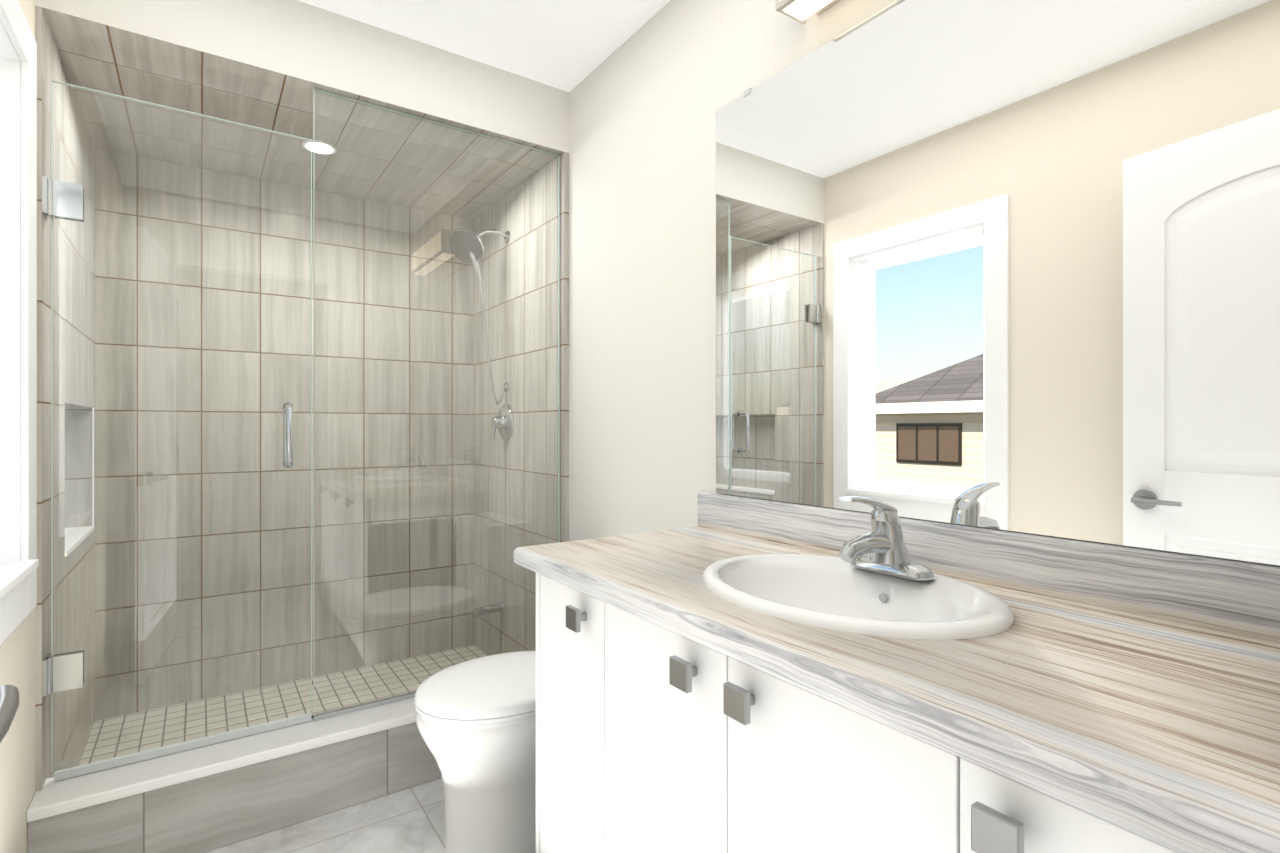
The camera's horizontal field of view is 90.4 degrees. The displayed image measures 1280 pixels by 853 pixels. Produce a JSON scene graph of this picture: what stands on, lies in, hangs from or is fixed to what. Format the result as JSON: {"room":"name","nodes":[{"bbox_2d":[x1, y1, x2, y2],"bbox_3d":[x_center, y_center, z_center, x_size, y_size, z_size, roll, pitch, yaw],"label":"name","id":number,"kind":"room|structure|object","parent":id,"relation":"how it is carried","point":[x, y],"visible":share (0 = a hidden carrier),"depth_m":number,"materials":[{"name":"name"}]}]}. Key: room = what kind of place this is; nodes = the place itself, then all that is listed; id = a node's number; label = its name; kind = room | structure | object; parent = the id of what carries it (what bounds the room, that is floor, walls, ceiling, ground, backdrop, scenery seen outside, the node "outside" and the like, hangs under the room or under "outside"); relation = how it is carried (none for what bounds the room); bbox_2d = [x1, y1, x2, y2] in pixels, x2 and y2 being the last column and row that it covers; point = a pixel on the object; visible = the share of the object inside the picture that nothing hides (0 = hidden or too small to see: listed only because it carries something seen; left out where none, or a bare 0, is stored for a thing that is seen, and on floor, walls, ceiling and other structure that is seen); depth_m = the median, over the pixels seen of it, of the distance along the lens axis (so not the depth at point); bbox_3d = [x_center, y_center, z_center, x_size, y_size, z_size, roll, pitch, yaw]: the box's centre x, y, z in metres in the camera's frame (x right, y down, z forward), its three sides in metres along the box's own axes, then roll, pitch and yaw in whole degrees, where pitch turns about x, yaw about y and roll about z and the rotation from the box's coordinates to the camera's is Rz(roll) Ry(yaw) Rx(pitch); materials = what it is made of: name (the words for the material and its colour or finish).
{"room":"bathroom","nodes":[
{"label":"bathroom","id":0,"kind":"room"},
{"bbox_2d":[0,685,18,742],"bbox_3d":[-0.413,0.127,0.252,0.198,2.030,0.764,0,0,-35],"label":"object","id":1,"kind":"structure","parent":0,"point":[9,699],"depth_m":0.52,"materials":[{"name":"silver metal"}]},
{"bbox_2d":[0,0,94,852],"bbox_3d":[-0.803,-0.013,0.508,0.094,2.555,4.550,0,0,-35],"label":"wall","id":2,"kind":"structure","parent":0,"point":[50,67],"depth_m":1.75,"materials":[{"name":"tile"}]},
{"bbox_2d":[0,0,38,644],"bbox_3d":[-1.266,-0.247,1.161,0.140,1.365,0.850,0,0,-35],"label":"window","id":3,"kind":"structure","parent":2,"relation":"in","point":[18,591],"depth_m":1.45,"materials":[{"name":"white"}]},
{"bbox_2d":[42,80,311,780],"bbox_3d":[-1.273,0.011,1.801,0.612,1.802,0.116,0,0,-35],"label":"shower glass door","id":4,"kind":"structure","parent":2,"relation":"attached to","point":[62,671],"depth_m":1.76,"materials":[{"name":"clear glass"}]},
{"bbox_2d":[79,645,486,764],"bbox_3d":[-1.177,1.115,2.429,1.510,0.001,0.965,0,0,-35],"label":"floor","id":5,"kind":"structure","parent":0,"point":[240,702],"depth_m":2.54,"materials":[{"name":"tile"}]},
{"bbox_2d":[95,148,473,720],"bbox_3d":[-1.452,0.030,2.826,1.510,2.170,0.001,0,0,-35],"label":"wall","id":6,"kind":"structure","parent":0,"point":[301,429],"depth_m":2.73,"materials":[{"name":"tile"}]},
{"bbox_2d":[35,0,568,152],"bbox_3d":[-0.894,-1.172,2.020,1.510,0.235,0.001,0,0,-35],"label":"wall","id":7,"kind":"structure","parent":0,"point":[303,41],"depth_m":2.00,"materials":[{"name":"white paint"}]},
{"bbox_2d":[42,7,562,219],"bbox_3d":[-1.173,-1.055,2.423,1.510,0.001,0.980,0,0,-35],"label":"ceiling","id":8,"kind":"structure","parent":0,"point":[107,58],"depth_m":2.23,"materials":[{"name":"tile"}]},
{"bbox_2d":[302,140,336,154],"bbox_3d":[-1.210,-1.053,2.397,0.116,0.004,0.116,0,0,-35],"label":"recessed light","id":9,"kind":"object","parent":8,"relation":"attached to","point":[324,150],"depth_m":2.39,"materials":[{"name":"white"}]},
{"bbox_2d":[205,778,535,852],"bbox_3d":[0.145,1.150,0.520,1.510,0.001,3.490,0,0,-35],"label":"floor","id":10,"kind":"structure","parent":0,"point":[410,820],"depth_m":1.81,"materials":[{"name":"tile"}]},
{"bbox_2d":[26,697,441,852],"bbox_3d":[-0.885,1.032,2.006,1.509,0.235,0.167,0,0,-35],"label":"curb","id":11,"kind":"object","parent":10,"relation":"on","point":[204,799],"visible":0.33,"depth_m":1.76,"materials":[{"name":"tile"}]},
{"bbox_2d":[313,89,560,720],"bbox_3d":[-0.664,-0.068,2.222,0.858,1.966,0.018,0,0,-35],"label":"glass panel","id":12,"kind":"object","parent":11,"relation":"on","point":[357,707],"visible":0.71,"depth_m":2.17,"materials":[{"name":"clear glass"}]},
{"bbox_2d":[415,651,535,852],"bbox_3d":[-0.299,0.780,1.861,0.696,0.740,0.420,0,0,-35],"label":"toilet","id":13,"kind":"object","parent":10,"relation":"on","point":[476,721],"visible":0.52,"depth_m":1.66,"materials":[{"name":"white ceramic"}]},
{"bbox_2d":[518,564,1217,852],"bbox_3d":[0.332,0.734,1.054,0.586,0.832,1.230,0,0,-35],"label":"bathroom vanity","id":14,"kind":"object","parent":10,"relation":"on","point":[730,674],"depth_m":0.88,"materials":[{"name":"white wood"}]},
{"bbox_2d":[514,524,1279,852],"bbox_3d":[0.316,0.300,1.091,0.571,0.040,1.310,0,0,-35],"label":"countertop","id":15,"kind":"structure","parent":14,"relation":"on","point":[1172,726],"depth_m":0.68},
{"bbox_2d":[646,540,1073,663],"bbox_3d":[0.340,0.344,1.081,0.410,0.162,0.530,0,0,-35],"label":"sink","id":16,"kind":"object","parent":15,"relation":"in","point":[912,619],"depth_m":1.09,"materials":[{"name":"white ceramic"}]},
{"bbox_2d":[830,496,941,575],"bbox_3d":[0.415,0.193,1.133,0.171,0.145,0.160,0,0,-35],"label":"faucet","id":17,"kind":"object","parent":15,"relation":"on","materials":[{"name":"silver metal"}]},
{"bbox_2d":[298,0,669,91],"bbox_3d":[0.122,-1.290,0.553,1.510,0.001,3.570,0,0,-35],"label":"ceiling","id":18,"kind":"structure","parent":0,"point":[567,45],"depth_m":2.05,"materials":[{"name":"white paint"}]},
{"bbox_2d":[474,0,1279,655],"bbox_3d":[0.455,-0.013,1.379,0.022,2.555,4.550,0,0,-35],"label":"wall","id":19,"kind":"structure","parent":0,"point":[655,92],"depth_m":2.14,"materials":[{"name":"white paint"}]},
{"bbox_2d":[448,228,513,615],"bbox_3d":[-0.706,-0.013,2.813,0.276,1.749,0.169,0,0,-42],"label":"fittings","id":20,"kind":"object","parent":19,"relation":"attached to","point":[469,258],"depth_m":2.81,"materials":[{"name":"silver metal"}]},
{"bbox_2d":[775,0,839,24],"bbox_3d":[0.520,-0.997,1.205,0.110,0.131,0.602,0,0,-35],"label":"vanity light","id":21,"kind":"object","parent":19,"relation":"attached to","point":[801,11],"visible":0.97,"depth_m":1.42,"materials":[{"name":"white glass"}]},
{"bbox_2d":[697,492,1279,639],"bbox_3d":[0.542,0.233,1.248,0.020,0.098,1.310,0,0,-35],"label":"backsplash","id":22,"kind":"structure","parent":19,"relation":"attached to","point":[1231,596],"depth_m":1.00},
{"bbox_2d":[716,0,1279,564],"bbox_3d":[0.566,-0.344,1.228,0.008,1.053,1.251,0,0,-35],"label":"mirror","id":23,"kind":"object","parent":19,"relation":"attached to","point":[1006,264],"visible":1,"depth_m":1.10,"materials":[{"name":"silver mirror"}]}
]}

